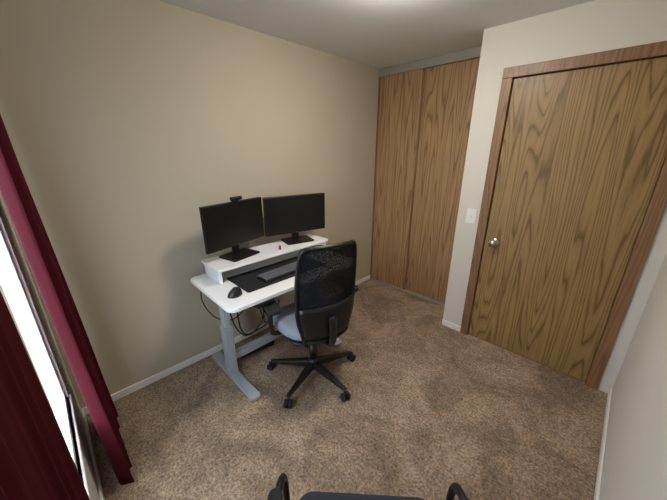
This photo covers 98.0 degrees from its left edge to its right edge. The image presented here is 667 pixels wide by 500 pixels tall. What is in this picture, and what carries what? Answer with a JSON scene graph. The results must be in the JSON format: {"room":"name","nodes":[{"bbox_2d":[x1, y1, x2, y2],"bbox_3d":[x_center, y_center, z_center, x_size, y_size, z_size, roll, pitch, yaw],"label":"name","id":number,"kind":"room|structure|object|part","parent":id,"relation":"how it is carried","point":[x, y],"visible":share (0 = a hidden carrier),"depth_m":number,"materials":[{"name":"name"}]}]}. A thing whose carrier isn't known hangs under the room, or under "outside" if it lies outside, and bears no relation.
{"room":"home office","nodes":[
{"label":"home office","id":0,"kind":"room"},
{"bbox_2d":[0,0,378,409],"bbox_3d":[-0.584,-0.425,2.443,0.100,2.365,3.145,18,26,42],"label":"wall","id":1,"kind":"structure","parent":0,"point":[122,119],"depth_m":1.84,"materials":[{"name":"beige paint"}]},
{"bbox_2d":[0,193,99,499],"bbox_3d":[-0.772,0.199,0.639,2.334,2.365,0.060,18,26,42],"label":"wall window","id":2,"kind":"structure","parent":1,"relation":"in","point":[7,229],"depth_m":1.29,"materials":[{"name":"white glass"}]},
{"bbox_3d":[-0.873,0.150,0.729,1.300,1.560,0.040,18,26,42],"label":"frame","id":3,"kind":"part","parent":2,"relation":"part of","materials":[{"name":"white"}]},
{"bbox_2d":[67,394,90,499],"bbox_3d":[-0.860,0.894,1.001,1.360,0.025,0.038,18,26,42],"label":"sill","id":4,"kind":"structure","parent":1,"relation":"attached to","point":[80,455],"depth_m":1.20,"materials":[{"name":"white"}]},
{"bbox_2d":[81,409,104,499],"bbox_3d":[-0.747,1.282,1.041,2.308,0.054,0.012,18,26,42],"label":"baseboard","id":5,"kind":"structure","parent":1,"relation":"attached to","point":[94,463],"depth_m":1.52,"materials":[{"name":"white"}]},
{"bbox_2d":[81,275,369,413],"bbox_3d":[-0.548,0.680,2.780,0.012,0.054,2.892,18,26,42],"label":"baseboard","id":6,"kind":"structure","parent":1,"relation":"attached to","point":[179,366],"depth_m":2.18,"materials":[{"name":"white"}]},
{"bbox_2d":[86,279,607,499],"bbox_3d":[0.276,1.002,2.027,2.534,0.060,3.145,18,26,42],"label":"floor","id":7,"kind":"structure","parent":0,"point":[432,406],"depth_m":1.76,"materials":[{"name":"carpet"}]},
{"bbox_2d":[238,340,273,358],"bbox_3d":[-0.650,0.809,2.405,0.320,0.056,0.060,-13,23,-33],"label":"power strip","id":8,"kind":"object","parent":7,"relation":"on","point":[271,343],"visible":0.2,"depth_m":2.41,"materials":[{"name":"black plastic"}]},
{"bbox_2d":[190,246,341,401],"bbox_3d":[-0.426,0.481,2.297,0.700,0.743,1.085,18,26,42],"label":"desk","id":9,"kind":"object","parent":7,"relation":"on","point":[218,293],"visible":0.63,"depth_m":2.00,"materials":[{"name":"white wood"}]},
{"bbox_2d":[227,287,241,298],"bbox_3d":[-0.594,0.246,1.746,0.068,0.060,0.096,13,23,33],"label":"computer mouse","id":10,"kind":"object","parent":9,"relation":"on","point":[235,292],"visible":1,"depth_m":1.72,"materials":[{"name":"black plastic"}]},
{"bbox_2d":[227,256,297,292],"bbox_3d":[-0.396,0.153,2.103,0.300,0.003,0.660,18,26,42],"label":"desk mat","id":11,"kind":"object","parent":9,"relation":"on","point":[248,281],"visible":0.5,"depth_m":1.98,"materials":[{"name":"black fabric"}]},
{"bbox_2d":[257,261,296,282],"bbox_3d":[-0.354,0.149,2.072,0.130,0.024,0.380,16,25,39],"label":"keyboard","id":12,"kind":"object","parent":11,"relation":"on","point":[275,274],"visible":0.81,"depth_m":2.01,"materials":[{"name":"black plastic"}]},
{"bbox_2d":[202,233,327,284],"bbox_3d":[-0.481,0.040,2.266,0.270,0.109,0.980,18,26,42],"label":"monitor stand","id":13,"kind":"object","parent":9,"relation":"on","point":[214,266],"visible":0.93,"depth_m":2.08,"materials":[{"name":"white"}]},
{"bbox_2d":[199,197,263,261],"bbox_3d":[-0.680,-0.147,2.043,0.180,0.389,0.505,12,22,30],"label":"computer monitor","id":14,"kind":"object","parent":13,"relation":"on","point":[231,224],"visible":1,"depth_m":2.01,"materials":[{"name":"black plastic"}]},
{"bbox_2d":[230,196,241,201],"bbox_3d":[-0.668,-0.349,1.977,0.052,0.034,0.090,12,23,31],"label":"webcam","id":15,"kind":"object","parent":14,"relation":"on","point":[235,198],"visible":1,"depth_m":1.96,"materials":[{"name":"black plastic"}]},
{"bbox_2d":[262,193,324,244],"bbox_3d":[-0.304,-0.261,2.387,0.536,0.379,0.180,-11,22,-29],"label":"computer monitor","id":16,"kind":"object","parent":13,"relation":"on","point":[294,214],"visible":1,"depth_m":2.37,"materials":[{"name":"black plastic"}]},
{"bbox_2d":[263,239,358,408],"bbox_3d":[-0.133,0.404,1.986,0.685,1.097,0.682,-11,22,-29],"label":"office chair","id":17,"kind":"object","parent":7,"relation":"on","point":[320,312],"visible":0.99,"depth_m":1.73,"materials":[{"name":"black plastic"}]},
{"bbox_3d":[-0.370,0.455,1.882,0.114,0.232,0.032,-11,22,-29],"label":"arm post","id":18,"kind":"part","parent":17,"relation":"part of","materials":[{"name":"black plastic"}]},
{"bbox_3d":[-0.164,0.468,2.030,0.500,0.072,0.500,-11,22,-29],"label":"seat","id":19,"kind":"part","parent":17,"relation":"part of","materials":[{"name":"grey fabric"}]},
{"bbox_3d":[-0.319,0.819,2.153,0.305,0.064,0.058,3,19,9],"label":"leg","id":20,"kind":"part","parent":17,"relation":"part of","materials":[{"name":"black plastic"}]},
{"bbox_3d":[-0.227,0.878,1.982,0.058,0.064,0.305,9,21,25],"label":"leg","id":21,"kind":"part","parent":17,"relation":"part of","materials":[{"name":"black plastic"}]},
{"bbox_3d":[-0.023,0.265,1.711,0.418,0.655,0.121,-11,22,-29],"label":"frame","id":22,"kind":"part","parent":17,"relation":"part of","materials":[{"name":"black plastic"}]},
{"bbox_3d":[-0.026,0.420,1.771,0.384,0.214,0.062,-11,22,-29],"label":"lumbar panel","id":23,"kind":"part","parent":17,"relation":"part of","materials":[{"name":"black plastic"}]},
{"bbox_3d":[-0.026,0.867,2.012,0.305,0.064,0.058,18,26,42],"label":"leg","id":24,"kind":"part","parent":17,"relation":"part of","materials":[{"name":"black plastic"}]},
{"bbox_3d":[0.005,0.802,2.201,0.305,0.064,0.058,-9,21,-25],"label":"leg","id":25,"kind":"part","parent":17,"relation":"part of","materials":[{"name":"black plastic"}]},
{"bbox_2d":[267,473,469,499],"bbox_3d":[0.096,0.943,0.775,0.564,0.848,0.533,1,19,3],"label":"armchair","id":26,"kind":"object","parent":7,"relation":"on","point":[282,484],"visible":1,"depth_m":0.97,"materials":[{"name":"fabric"}]},
{"bbox_3d":[-0.165,1.026,0.829,0.023,0.656,0.512,1,19,3],"label":"arm frame","id":27,"kind":"part","parent":26,"relation":"part of","materials":[{"name":"black plastic"}]},
{"bbox_3d":[0.097,0.929,0.793,0.470,0.055,0.452,1,19,3],"label":"seat","id":28,"kind":"part","parent":26,"relation":"part of","materials":[{"name":"fabric"}]},
{"bbox_3d":[0.358,1.035,0.803,0.023,0.656,0.512,1,19,3],"label":"arm frame","id":29,"kind":"part","parent":26,"relation":"part of","materials":[{"name":"black plastic"}]},
{"bbox_2d":[158,0,594,68],"bbox_3d":[0.276,-1.299,1.230,3.145,0.080,2.534,-18,26,-42],"label":"ceiling","id":30,"kind":"structure","parent":0,"point":[379,34],"depth_m":1.87,"materials":[{"name":"white paint"}]},
{"bbox_2d":[443,0,666,392],"bbox_3d":[1.507,-0.283,2.033,1.197,2.365,0.120,18,26,42],"label":"wall","id":31,"kind":"structure","parent":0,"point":[595,26],"depth_m":1.85,"materials":[{"name":"beige paint"}]},
{"bbox_2d":[442,319,460,331],"bbox_3d":[1.098,0.705,2.709,0.176,0.054,0.012,18,26,42],"label":"baseboard","id":32,"kind":"structure","parent":31,"relation":"attached to","point":[444,322],"depth_m":2.70,"materials":[{"name":"white"}]},
{"bbox_2d":[465,208,476,223],"bbox_3d":[1.113,-0.274,2.351,0.075,0.120,0.016,18,26,42],"label":"light switch","id":33,"kind":"object","parent":31,"relation":"attached to","point":[471,213],"visible":1,"depth_m":2.35,"materials":[{"name":"white plastic"}]},
{"bbox_2d":[460,41,666,389],"bbox_3d":[1.532,-0.142,2.029,0.953,2.100,0.116,18,26,42],"label":"door frame","id":34,"kind":"structure","parent":31,"relation":"attached to","point":[658,201],"depth_m":1.85,"materials":[{"name":"brown wood"}]},
{"bbox_2d":[469,56,666,380],"bbox_3d":[1.523,-0.114,2.030,0.821,2.023,0.035,18,26,42],"label":"door","id":35,"kind":"structure","parent":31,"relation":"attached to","point":[584,150],"depth_m":1.93,"materials":[{"name":"brown wood"}]},
{"bbox_2d":[488,238,498,246],"bbox_3d":[1.247,-0.054,2.265,0.066,0.066,0.069,18,26,42],"label":"handle","id":36,"kind":"object","parent":35,"relation":"attached to","point":[493,242],"visible":1,"depth_m":2.25,"materials":[{"name":"silver metal"}]},
{"bbox_2d":[599,253,666,499],"bbox_3d":[1.009,0.179,0.696,0.100,2.365,2.785,18,26,42],"label":"wall","id":37,"kind":"structure","parent":0,"point":[635,456],"depth_m":1.20,"materials":[{"name":"beige paint"}]},
{"bbox_2d":[594,388,611,499],"bbox_3d":[0.976,1.256,1.118,0.012,0.054,2.562,18,26,42],"label":"baseboard","id":38,"kind":"structure","parent":37,"relation":"attached to","point":[605,426],"depth_m":1.57,"materials":[{"name":"white"}]},
{"bbox_3d":[-0.762,-0.732,0.399,2.150,0.018,0.062,18,26,42],"label":"curtain rod","id":39,"kind":"object","parent":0,"visible":0},
{"bbox_2d":[0,291,89,499],"bbox_3d":[-0.397,0.400,0.388,0.812,2.110,0.035,18,26,42],"label":"window curtain","id":40,"kind":"object","parent":39,"relation":"hanging from","point":[37,463],"visible":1,"depth_m":0.53,"materials":[{"name":"red fabric"}]},
{"bbox_2d":[0,114,134,484],"bbox_3d":[-1.202,0.105,1.239,0.119,2.110,0.524,-17,25,-40],"label":"window curtain","id":41,"kind":"object","parent":39,"relation":"hanging from","point":[21,207],"visible":1,"depth_m":1.13,"materials":[{"name":"red fabric"}]},
{"bbox_3d":[0.951,-0.641,3.067,1.137,2.365,0.040,18,26,42],"label":"wall","id":42,"kind":"structure","parent":0,"visible":0},
{"bbox_2d":[370,46,481,306],"bbox_3d":[0.901,-0.625,3.020,1.135,2.364,0.080,18,26,42],"label":"closet door","id":43,"kind":"structure","parent":42,"relation":"in","point":[424,111],"depth_m":2.97,"materials":[{"name":"brown wood"}]},
{"bbox_3d":[0.497,-0.718,3.401,0.013,2.289,0.060,18,26,42],"label":"jamb trim","id":44,"kind":"part","parent":43,"relation":"part of","materials":[{"name":"brown wood"}]},
{"bbox_3d":[0.671,-0.666,3.223,0.497,2.280,0.020,18,26,42],"label":"panel","id":45,"kind":"part","parent":43,"relation":"part of","materials":[{"name":"brown wood"}]},
{"bbox_3d":[1.080,-0.544,2.871,0.639,2.280,0.020,18,26,42],"label":"panel","id":46,"kind":"part","parent":43,"relation":"part of","materials":[{"name":"brown wood"}]}
]}

